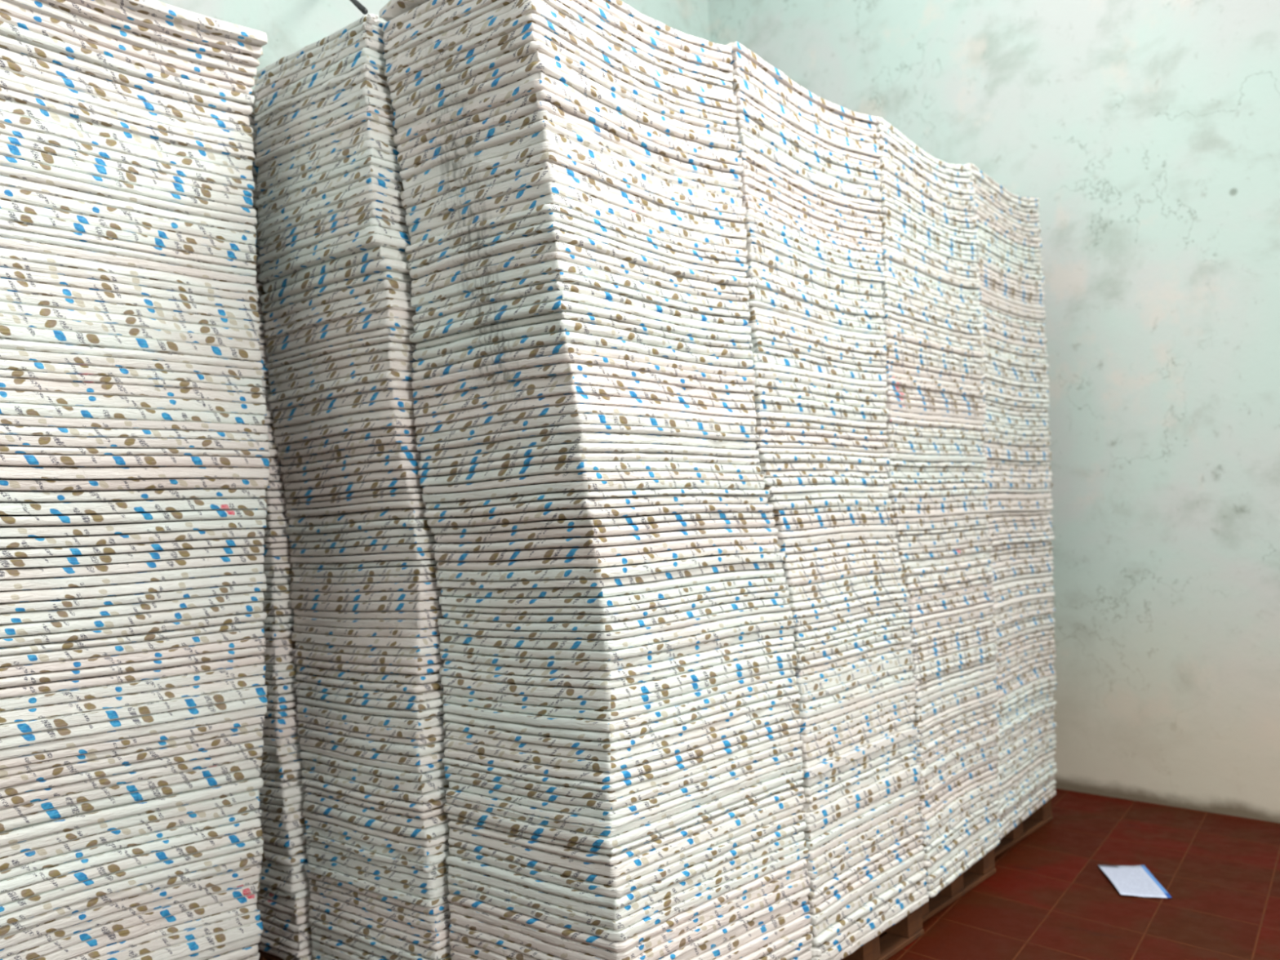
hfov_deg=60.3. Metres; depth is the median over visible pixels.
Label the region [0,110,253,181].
paper ream
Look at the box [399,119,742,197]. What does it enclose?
paper ream
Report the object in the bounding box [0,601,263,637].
paper ream
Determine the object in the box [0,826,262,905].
paper ream
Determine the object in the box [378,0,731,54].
paper ream
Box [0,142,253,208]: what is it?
paper ream
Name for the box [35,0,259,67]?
paper ream
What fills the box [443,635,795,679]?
paper ream
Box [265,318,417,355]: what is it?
paper ream
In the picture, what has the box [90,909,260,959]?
paper ream
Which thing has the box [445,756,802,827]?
paper ream
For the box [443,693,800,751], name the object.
paper ream
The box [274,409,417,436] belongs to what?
paper ream
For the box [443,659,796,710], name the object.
paper ream
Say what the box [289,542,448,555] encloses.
paper ream
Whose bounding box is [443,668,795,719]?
paper ream
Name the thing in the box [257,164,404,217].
paper ream
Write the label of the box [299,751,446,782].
paper ream
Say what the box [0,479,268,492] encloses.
paper ream
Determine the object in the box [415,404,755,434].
paper ream
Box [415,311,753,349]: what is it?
paper ream
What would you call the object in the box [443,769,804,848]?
paper ream
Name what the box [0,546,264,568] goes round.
paper ream
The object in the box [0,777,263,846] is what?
paper ream
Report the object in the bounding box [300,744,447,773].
paper ream
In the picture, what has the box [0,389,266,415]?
paper ream
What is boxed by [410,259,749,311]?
paper ream
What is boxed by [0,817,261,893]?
paper ream
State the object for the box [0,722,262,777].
paper ream
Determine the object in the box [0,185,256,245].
paper ream
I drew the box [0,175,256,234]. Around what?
paper ream
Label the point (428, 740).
paper ream
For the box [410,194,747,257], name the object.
paper ream
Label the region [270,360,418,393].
paper ream
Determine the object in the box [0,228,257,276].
paper ream
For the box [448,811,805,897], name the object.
paper ream
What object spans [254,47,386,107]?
paper ream
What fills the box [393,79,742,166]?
paper ream
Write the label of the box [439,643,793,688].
paper ream
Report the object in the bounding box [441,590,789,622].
paper ream
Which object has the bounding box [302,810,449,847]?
paper ream
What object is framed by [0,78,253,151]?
paper ream
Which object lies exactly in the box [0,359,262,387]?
paper ream
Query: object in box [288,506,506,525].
paper ream
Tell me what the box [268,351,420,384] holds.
paper ream
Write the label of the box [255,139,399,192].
paper ream
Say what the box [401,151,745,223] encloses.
paper ream
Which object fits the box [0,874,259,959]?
paper ream
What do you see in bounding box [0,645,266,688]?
paper ream
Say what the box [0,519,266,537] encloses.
paper ream
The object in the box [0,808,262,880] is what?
paper ream
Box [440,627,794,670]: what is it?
paper ream
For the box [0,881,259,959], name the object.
paper ream
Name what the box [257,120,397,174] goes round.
paper ream
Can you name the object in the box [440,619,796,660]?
paper ream
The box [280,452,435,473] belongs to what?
paper ream
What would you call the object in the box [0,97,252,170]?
paper ream
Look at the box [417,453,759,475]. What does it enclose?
paper ream
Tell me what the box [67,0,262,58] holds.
paper ream
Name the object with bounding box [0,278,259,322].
paper ream
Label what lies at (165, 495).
paper ream
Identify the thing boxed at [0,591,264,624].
paper ream
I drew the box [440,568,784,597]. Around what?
paper ream
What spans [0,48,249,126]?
paper ream
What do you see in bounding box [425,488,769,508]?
paper ream
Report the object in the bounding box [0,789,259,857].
paper ream
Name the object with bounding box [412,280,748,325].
paper ream
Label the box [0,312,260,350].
paper ream
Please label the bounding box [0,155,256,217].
paper ream
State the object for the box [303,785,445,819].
paper ream
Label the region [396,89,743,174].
paper ream
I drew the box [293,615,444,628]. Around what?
paper ream
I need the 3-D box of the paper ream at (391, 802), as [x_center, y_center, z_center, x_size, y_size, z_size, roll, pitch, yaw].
[-0.633,1.039,3.983,0.680,0.032,0.938,-4,-3,40]
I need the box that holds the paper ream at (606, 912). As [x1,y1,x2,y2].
[448,831,804,919]
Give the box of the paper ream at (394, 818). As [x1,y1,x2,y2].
[304,792,451,828]
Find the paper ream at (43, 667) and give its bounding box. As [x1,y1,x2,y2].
[0,636,265,677]
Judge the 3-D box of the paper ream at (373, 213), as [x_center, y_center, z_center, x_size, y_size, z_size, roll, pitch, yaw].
[-0.777,-0.801,3.957,0.671,0.040,0.931,-4,-3,40]
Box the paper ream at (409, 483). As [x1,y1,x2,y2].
[284,479,449,497]
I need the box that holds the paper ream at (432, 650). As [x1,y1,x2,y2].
[295,641,444,656]
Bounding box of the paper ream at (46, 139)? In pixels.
[0,122,255,191]
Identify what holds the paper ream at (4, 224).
on the paper ream at (6, 233)
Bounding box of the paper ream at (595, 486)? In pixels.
[422,480,764,502]
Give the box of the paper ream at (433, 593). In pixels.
[290,588,445,600]
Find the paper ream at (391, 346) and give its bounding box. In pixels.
[268,342,421,375]
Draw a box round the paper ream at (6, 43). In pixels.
[0,35,253,116]
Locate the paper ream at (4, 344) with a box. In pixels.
[0,338,262,369]
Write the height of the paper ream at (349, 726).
0.035 m
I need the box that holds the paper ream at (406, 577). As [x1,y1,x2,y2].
[290,573,439,583]
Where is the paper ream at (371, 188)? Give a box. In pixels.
[255,183,404,233]
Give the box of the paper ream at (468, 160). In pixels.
[402,129,742,207]
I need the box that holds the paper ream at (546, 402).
[414,394,756,426]
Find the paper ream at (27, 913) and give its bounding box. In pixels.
[0,845,263,926]
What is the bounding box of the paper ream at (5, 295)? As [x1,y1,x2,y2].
[0,289,259,330]
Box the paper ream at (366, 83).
[257,80,391,137]
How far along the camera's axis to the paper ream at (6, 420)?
3.20 m
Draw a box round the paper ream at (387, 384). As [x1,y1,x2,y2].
[269,380,417,409]
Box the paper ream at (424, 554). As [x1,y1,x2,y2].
[290,551,444,563]
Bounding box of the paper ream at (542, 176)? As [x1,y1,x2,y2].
[405,168,746,239]
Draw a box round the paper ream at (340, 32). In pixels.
[254,14,385,78]
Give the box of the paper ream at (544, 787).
[444,733,799,800]
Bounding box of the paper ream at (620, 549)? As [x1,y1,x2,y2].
[434,536,777,560]
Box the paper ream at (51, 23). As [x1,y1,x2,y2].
[0,0,254,87]
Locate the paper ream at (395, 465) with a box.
[282,460,432,481]
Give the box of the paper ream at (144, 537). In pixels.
[0,528,264,548]
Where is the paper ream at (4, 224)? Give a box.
[0,219,256,270]
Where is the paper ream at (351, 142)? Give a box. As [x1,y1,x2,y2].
[257,129,398,183]
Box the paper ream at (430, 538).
[290,534,435,548]
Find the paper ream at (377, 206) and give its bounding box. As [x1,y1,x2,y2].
[259,201,407,248]
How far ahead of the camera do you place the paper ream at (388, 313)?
3.61 m
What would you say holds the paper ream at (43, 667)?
on the paper ream at (38, 677)
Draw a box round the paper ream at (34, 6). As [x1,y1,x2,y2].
[1,0,257,77]
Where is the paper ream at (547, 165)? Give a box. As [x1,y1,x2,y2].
[405,161,744,229]
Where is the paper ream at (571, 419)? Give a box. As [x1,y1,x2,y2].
[415,413,757,444]
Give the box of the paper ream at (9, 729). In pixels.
[0,684,266,737]
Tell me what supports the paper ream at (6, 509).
on the paper ream at (126, 518)
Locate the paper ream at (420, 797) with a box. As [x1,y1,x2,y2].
[301,768,449,803]
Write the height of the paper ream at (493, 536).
0.040 m
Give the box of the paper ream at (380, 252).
[262,246,410,293]
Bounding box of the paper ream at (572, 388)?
[413,384,755,417]
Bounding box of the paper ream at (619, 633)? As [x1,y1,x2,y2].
[438,604,791,639]
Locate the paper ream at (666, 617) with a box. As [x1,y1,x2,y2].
[437,597,790,631]
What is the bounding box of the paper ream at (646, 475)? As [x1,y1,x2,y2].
[422,471,764,493]
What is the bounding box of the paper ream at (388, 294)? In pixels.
[263,289,414,330]
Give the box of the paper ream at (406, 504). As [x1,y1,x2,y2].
[286,500,475,516]
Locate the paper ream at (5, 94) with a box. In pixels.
[0,87,255,161]
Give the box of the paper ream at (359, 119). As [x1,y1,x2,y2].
[253,112,396,167]
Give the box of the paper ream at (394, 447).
[280,444,427,465]
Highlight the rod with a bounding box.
[349,0,368,14]
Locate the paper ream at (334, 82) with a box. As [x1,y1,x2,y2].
[254,63,387,123]
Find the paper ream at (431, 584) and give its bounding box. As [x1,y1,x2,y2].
[290,579,444,591]
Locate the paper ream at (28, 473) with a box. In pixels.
[0,466,270,480]
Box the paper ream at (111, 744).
[0,715,264,768]
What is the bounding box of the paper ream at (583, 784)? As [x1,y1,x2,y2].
[441,726,799,791]
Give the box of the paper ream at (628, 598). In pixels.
[439,577,786,607]
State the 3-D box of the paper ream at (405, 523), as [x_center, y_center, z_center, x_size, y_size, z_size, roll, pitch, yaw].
[-0.709,0.161,4.130,0.727,0.038,0.957,-4,-3,40]
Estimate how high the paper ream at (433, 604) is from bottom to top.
0.044 m
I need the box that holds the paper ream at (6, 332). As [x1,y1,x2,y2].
[0,324,262,361]
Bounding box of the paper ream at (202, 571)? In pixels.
[0,563,263,591]
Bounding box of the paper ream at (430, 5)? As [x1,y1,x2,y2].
[382,0,732,63]
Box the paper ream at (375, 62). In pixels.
[254,54,386,115]
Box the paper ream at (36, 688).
[0,654,264,698]
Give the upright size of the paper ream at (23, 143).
0.031 m
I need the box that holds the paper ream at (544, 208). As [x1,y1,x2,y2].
[404,204,746,263]
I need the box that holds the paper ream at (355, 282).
[261,271,417,312]
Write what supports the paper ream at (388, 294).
on the paper ream at (396, 304)
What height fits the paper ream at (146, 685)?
0.039 m
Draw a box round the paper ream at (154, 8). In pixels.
[106,0,267,47]
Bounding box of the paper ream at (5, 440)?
[0,434,269,451]
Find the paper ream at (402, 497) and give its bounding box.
[285,492,461,509]
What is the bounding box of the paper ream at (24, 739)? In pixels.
[0,695,267,749]
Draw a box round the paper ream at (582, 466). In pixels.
[420,461,760,485]
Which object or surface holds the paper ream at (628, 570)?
on the paper ream at (603, 582)
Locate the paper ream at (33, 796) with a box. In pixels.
[0,746,262,808]
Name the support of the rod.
attached to the wall at (289, 26)
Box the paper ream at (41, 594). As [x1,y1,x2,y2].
[0,573,266,603]
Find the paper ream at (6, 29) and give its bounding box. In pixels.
[0,20,254,105]
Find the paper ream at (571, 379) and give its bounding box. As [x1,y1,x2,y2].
[413,373,755,408]
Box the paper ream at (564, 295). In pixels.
[413,289,751,334]
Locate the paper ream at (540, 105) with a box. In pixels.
[396,100,741,182]
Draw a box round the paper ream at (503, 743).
[445,701,799,761]
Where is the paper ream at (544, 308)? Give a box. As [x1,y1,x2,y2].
[408,300,751,342]
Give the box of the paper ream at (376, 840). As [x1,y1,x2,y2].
[304,817,450,856]
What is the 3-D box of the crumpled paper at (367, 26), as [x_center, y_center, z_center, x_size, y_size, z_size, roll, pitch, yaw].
[-0.843,-1.408,3.420,0.034,0.025,0.034,-4,-3,40]
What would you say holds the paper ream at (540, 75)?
on the paper ream at (532, 86)
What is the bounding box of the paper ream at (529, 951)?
[448,887,811,959]
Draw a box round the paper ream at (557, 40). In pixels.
[389,22,736,119]
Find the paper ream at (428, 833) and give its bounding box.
[302,800,453,839]
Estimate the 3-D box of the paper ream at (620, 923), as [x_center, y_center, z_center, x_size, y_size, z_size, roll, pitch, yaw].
[-0.025,1.226,3.542,0.747,0.032,0.926,-4,-3,40]
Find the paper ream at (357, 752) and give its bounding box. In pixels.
[299,736,447,765]
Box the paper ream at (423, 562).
[292,558,445,568]
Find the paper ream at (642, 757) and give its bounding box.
[443,709,799,772]
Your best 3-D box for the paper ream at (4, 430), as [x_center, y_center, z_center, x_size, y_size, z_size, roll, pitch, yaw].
[-1.758,-0.121,3.390,0.684,0.034,0.967,-4,-3,40]
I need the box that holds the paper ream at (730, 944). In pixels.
[449,903,809,959]
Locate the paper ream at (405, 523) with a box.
[285,515,497,533]
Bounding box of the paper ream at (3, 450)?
[0,445,271,457]
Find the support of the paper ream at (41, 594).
on the paper ream at (7, 607)
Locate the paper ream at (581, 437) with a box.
[420,432,756,459]
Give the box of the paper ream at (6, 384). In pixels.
[0,377,266,404]
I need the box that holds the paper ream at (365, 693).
[293,680,447,701]
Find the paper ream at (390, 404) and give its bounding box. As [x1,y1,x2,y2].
[272,400,418,427]
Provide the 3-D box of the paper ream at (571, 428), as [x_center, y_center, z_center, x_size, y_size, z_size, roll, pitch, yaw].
[-0.155,-0.125,3.651,0.744,0.029,0.915,-4,-3,40]
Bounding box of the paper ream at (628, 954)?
[448,866,807,959]
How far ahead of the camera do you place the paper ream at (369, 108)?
3.53 m
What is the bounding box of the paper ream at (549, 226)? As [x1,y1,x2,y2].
[407,221,746,277]
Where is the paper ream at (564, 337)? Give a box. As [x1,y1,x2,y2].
[412,331,753,371]
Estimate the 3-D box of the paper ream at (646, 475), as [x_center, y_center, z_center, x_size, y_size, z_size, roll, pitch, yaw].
[-0.139,0.010,3.660,0.728,0.034,0.904,-4,-3,40]
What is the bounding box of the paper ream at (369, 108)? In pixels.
[255,105,395,159]
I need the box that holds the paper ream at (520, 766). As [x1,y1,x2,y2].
[444,718,802,782]
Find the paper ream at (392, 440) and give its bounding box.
[277,435,421,458]
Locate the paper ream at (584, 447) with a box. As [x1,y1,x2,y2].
[418,442,759,468]
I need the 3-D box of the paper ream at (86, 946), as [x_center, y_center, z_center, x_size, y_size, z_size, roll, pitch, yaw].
[-1.796,1.365,3.412,0.677,0.054,0.954,-4,-3,40]
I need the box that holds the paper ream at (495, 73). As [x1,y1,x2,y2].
[393,50,738,142]
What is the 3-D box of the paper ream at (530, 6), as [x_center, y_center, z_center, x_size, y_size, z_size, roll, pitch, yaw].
[-0.230,-1.266,3.599,0.659,0.074,0.996,-4,-3,40]
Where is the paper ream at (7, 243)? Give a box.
[0,236,256,285]
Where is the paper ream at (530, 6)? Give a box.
[384,0,736,105]
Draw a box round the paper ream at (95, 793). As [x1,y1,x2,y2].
[0,756,262,820]
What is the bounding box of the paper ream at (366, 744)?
[297,726,449,756]
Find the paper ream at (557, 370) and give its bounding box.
[413,363,755,399]
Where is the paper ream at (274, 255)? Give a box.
[257,217,408,264]
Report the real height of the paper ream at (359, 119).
0.040 m
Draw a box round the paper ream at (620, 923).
[447,840,806,930]
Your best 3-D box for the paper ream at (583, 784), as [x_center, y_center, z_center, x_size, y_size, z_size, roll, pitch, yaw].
[-0.038,0.870,3.619,0.732,0.030,0.975,-4,-3,40]
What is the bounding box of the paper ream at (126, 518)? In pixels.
[0,510,266,527]
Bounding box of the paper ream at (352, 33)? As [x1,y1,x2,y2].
[254,22,384,84]
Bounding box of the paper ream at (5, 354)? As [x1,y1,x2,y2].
[0,348,263,379]
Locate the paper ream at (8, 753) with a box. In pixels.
[0,705,266,759]
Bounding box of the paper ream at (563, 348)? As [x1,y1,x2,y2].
[411,342,755,380]
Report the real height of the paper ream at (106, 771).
0.034 m
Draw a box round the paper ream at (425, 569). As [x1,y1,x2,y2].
[292,564,447,576]
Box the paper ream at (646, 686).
[440,650,796,700]
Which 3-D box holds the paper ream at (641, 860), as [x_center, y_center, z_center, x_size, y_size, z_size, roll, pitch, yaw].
[-0.024,1.086,3.574,0.731,0.036,0.956,-4,-3,40]
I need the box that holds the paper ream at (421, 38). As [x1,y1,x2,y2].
[383,0,732,88]
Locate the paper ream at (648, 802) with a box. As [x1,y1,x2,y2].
[448,748,802,819]
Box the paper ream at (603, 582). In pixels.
[436,561,782,588]
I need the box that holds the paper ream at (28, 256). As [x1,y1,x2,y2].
[0,248,257,294]
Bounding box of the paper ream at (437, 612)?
[293,608,447,618]
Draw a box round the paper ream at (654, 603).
[441,584,788,613]
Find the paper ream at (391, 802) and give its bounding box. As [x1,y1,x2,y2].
[301,777,447,811]
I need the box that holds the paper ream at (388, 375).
[267,370,414,402]
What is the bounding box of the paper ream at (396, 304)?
[263,299,416,339]
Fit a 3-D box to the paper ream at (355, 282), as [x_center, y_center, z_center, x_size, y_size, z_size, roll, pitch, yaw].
[-0.765,-0.618,4.007,0.711,0.038,0.938,-4,-3,40]
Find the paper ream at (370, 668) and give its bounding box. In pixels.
[293,657,447,675]
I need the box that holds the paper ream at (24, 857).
[0,798,259,871]
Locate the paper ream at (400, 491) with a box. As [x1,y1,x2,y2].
[287,488,434,502]
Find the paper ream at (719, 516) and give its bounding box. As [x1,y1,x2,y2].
[431,512,773,533]
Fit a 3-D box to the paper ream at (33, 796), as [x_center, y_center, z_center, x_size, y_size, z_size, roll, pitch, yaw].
[-1.786,0.896,3.410,0.692,0.042,0.971,-4,-3,40]
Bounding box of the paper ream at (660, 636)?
[440,610,792,650]
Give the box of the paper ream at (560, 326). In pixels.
[412,320,752,360]
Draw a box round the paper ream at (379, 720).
[296,703,449,728]
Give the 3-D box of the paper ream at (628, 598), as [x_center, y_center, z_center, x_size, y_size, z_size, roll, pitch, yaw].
[-0.071,0.368,3.702,0.718,0.038,0.972,-4,-3,40]
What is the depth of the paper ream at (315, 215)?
3.53 m
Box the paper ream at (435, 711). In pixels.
[297,696,447,718]
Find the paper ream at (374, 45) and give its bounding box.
[254,38,386,101]
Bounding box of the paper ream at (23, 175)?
[0,165,257,226]
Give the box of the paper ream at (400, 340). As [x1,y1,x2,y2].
[265,335,419,368]
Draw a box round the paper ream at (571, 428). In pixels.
[416,424,759,451]
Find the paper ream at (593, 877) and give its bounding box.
[448,803,803,886]
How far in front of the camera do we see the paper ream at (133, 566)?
3.21 m
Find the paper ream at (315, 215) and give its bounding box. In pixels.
[257,192,405,239]
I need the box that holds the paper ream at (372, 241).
[258,234,410,283]
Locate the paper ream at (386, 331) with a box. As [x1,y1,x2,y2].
[267,327,416,362]
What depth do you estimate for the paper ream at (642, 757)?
3.29 m
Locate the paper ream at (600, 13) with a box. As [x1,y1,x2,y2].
[382,0,733,72]
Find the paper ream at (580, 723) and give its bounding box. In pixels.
[443,675,796,731]
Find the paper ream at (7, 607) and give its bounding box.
[0,582,266,613]
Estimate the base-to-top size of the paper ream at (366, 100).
0.045 m
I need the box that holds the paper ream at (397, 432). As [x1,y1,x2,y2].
[278,427,425,451]
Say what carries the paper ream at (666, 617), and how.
on the paper ream at (619, 633)
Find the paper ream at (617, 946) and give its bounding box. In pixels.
[447,857,808,952]
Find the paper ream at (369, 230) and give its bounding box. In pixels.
[260,226,411,272]
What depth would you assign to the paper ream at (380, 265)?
3.57 m
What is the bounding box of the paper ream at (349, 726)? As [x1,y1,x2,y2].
[296,712,447,738]
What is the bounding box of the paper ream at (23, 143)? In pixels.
[0,133,253,197]
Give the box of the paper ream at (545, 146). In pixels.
[400,141,746,215]
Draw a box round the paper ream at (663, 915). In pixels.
[448,847,808,941]
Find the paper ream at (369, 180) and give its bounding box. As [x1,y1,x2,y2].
[257,177,404,223]
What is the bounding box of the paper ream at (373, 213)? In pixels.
[259,208,406,255]
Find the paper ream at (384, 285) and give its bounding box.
[262,279,412,321]
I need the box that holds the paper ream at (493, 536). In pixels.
[434,519,775,542]
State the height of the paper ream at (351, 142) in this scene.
0.051 m
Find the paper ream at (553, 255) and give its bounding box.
[411,251,749,302]
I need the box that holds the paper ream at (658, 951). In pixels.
[450,875,809,959]
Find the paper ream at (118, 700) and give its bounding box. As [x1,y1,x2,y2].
[0,674,265,724]
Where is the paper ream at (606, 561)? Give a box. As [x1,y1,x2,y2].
[436,544,780,570]
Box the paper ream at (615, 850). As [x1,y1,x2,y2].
[447,778,804,855]
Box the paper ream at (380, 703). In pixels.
[295,688,448,710]
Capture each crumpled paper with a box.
[362,22,373,31]
[365,13,379,24]
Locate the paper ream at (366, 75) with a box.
[254,71,389,129]
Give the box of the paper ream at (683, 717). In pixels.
[443,684,799,742]
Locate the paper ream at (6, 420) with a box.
[0,415,269,434]
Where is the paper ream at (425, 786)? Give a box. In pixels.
[302,759,450,793]
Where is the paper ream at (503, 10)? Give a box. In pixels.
[386,0,733,95]
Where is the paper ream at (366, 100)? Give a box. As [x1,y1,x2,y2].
[254,95,395,153]
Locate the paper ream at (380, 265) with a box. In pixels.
[260,258,411,303]
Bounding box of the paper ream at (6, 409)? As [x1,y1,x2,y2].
[0,402,264,425]
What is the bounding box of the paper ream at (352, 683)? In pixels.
[295,673,445,693]
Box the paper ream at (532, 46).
[391,40,737,134]
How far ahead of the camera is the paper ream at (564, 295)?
3.29 m
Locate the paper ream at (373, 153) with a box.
[258,147,399,199]
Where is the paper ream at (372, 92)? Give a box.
[255,87,392,145]
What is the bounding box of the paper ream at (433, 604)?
[290,599,447,611]
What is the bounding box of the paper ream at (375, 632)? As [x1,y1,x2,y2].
[293,624,443,637]
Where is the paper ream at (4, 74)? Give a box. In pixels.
[0,68,253,143]
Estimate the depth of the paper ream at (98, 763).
3.21 m
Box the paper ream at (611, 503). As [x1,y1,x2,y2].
[423,495,767,517]
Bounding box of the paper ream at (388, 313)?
[266,309,417,347]
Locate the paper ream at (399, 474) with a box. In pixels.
[284,470,443,490]
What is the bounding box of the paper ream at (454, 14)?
[383,0,733,82]
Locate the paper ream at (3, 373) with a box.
[0,369,265,394]
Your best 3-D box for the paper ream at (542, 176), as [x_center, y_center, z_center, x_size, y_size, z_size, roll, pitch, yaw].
[-0.186,-0.816,3.608,0.650,0.064,0.972,-4,-3,40]
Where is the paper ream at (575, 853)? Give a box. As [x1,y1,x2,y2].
[448,786,804,865]
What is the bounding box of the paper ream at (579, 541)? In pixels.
[432,528,778,551]
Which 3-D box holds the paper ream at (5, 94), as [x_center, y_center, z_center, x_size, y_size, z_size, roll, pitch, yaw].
[-1.829,-1.041,3.455,0.700,0.034,0.982,-4,-3,40]
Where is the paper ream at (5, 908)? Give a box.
[0,836,263,915]
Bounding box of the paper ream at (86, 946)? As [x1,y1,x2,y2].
[31,892,257,959]
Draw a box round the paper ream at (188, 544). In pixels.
[0,537,264,558]
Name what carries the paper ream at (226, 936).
on the paper ream at (226, 948)
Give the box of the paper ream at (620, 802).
[444,740,803,809]
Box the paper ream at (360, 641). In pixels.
[291,631,445,647]
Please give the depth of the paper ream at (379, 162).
3.53 m
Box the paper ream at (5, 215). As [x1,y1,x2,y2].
[0,208,257,262]
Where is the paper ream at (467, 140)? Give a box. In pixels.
[399,111,742,190]
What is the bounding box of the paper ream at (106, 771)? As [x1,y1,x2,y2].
[0,738,263,797]
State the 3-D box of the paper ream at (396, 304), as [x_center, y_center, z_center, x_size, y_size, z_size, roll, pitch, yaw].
[-0.755,-0.530,4.019,0.733,0.041,0.943,-4,-3,40]
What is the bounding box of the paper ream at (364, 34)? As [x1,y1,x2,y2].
[254,30,384,93]
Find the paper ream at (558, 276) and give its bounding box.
[415,271,750,318]
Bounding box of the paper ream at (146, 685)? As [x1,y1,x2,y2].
[0,662,265,711]
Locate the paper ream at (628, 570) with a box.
[435,552,785,581]
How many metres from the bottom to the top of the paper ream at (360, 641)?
0.043 m
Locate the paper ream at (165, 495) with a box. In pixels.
[0,488,265,503]
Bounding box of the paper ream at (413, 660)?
[292,648,446,666]
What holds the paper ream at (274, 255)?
on the paper ream at (369, 230)
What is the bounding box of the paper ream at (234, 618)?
[0,612,266,647]
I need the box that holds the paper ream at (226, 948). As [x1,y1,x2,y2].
[173,933,261,959]
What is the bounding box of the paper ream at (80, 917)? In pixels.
[0,864,261,949]
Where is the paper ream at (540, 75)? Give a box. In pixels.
[397,71,739,157]
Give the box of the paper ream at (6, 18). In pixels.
[0,12,252,94]
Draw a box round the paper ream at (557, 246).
[411,241,749,295]
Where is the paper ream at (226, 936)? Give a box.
[127,919,262,959]
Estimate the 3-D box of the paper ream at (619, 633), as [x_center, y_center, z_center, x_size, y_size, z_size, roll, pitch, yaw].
[-0.061,0.462,3.700,0.746,0.034,0.987,-4,-3,40]
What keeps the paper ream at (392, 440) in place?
on the paper ream at (394, 447)
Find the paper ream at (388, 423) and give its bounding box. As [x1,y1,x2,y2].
[274,418,422,444]
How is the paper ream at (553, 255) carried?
on the paper ream at (554, 266)
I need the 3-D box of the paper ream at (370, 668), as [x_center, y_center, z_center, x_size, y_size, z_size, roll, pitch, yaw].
[-0.675,0.631,4.082,0.700,0.038,0.947,-4,-3,40]
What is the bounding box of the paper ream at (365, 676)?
[296,665,446,684]
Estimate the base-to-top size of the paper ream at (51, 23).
0.044 m
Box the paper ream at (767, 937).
[450,913,811,959]
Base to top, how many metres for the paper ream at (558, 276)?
0.042 m
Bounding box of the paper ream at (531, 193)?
[408,182,746,248]
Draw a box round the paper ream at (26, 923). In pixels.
[0,854,262,937]
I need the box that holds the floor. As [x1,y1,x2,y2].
[879,788,1279,959]
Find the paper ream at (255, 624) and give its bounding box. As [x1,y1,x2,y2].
[0,620,263,655]
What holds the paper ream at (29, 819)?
on the paper ream at (64, 824)
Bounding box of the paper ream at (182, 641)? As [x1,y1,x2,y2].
[0,627,264,666]
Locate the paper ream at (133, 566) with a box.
[0,554,264,579]
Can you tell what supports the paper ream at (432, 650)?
on the paper ream at (413, 660)
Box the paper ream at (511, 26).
[386,13,736,112]
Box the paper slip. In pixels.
[1097,864,1172,897]
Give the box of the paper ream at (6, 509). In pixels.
[0,498,266,516]
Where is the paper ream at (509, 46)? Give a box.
[390,31,736,126]
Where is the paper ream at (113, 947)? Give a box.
[66,902,257,959]
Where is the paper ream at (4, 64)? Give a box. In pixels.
[0,58,253,135]
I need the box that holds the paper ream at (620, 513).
[426,504,773,526]
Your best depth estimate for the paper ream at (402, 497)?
3.73 m
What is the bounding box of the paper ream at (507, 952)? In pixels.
[448,895,808,959]
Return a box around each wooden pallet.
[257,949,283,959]
[840,905,924,959]
[921,848,996,922]
[994,797,1053,857]
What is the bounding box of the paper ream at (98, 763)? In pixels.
[0,729,262,788]
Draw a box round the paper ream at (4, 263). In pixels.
[0,257,258,302]
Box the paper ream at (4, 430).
[0,425,269,441]
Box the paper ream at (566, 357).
[411,352,755,389]
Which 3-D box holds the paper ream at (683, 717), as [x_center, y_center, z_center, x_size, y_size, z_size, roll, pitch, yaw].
[-0.041,0.739,3.655,0.744,0.036,0.983,-4,-3,40]
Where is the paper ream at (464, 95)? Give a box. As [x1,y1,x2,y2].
[392,61,742,151]
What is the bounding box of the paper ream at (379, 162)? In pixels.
[255,156,403,208]
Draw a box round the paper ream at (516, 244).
[409,230,751,287]
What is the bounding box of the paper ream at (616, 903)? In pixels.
[445,821,806,909]
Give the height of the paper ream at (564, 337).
0.044 m
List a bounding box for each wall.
[156,0,710,537]
[707,0,1279,822]
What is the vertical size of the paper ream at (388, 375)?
0.037 m
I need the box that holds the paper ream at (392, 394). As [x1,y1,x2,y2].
[273,389,420,419]
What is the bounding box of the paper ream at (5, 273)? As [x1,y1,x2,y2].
[0,266,257,311]
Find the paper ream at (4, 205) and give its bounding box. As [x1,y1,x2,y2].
[0,199,256,253]
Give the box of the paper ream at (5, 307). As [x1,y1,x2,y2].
[0,301,259,341]
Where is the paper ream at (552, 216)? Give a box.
[406,212,747,271]
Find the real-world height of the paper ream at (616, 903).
0.037 m
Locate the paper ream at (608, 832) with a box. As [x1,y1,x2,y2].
[445,762,803,836]
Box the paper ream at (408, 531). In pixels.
[288,521,605,541]
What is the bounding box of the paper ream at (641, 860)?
[448,793,805,877]
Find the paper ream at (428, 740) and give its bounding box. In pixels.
[297,720,447,745]
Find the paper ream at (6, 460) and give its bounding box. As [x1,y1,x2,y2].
[0,453,269,468]
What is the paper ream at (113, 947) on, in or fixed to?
on the paper ream at (187, 935)
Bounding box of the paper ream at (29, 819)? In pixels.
[0,766,261,831]
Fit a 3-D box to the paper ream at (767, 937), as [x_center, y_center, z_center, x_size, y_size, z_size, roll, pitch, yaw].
[-0.014,1.445,3.497,0.763,0.035,0.891,-4,-3,40]
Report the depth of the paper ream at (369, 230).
3.52 m

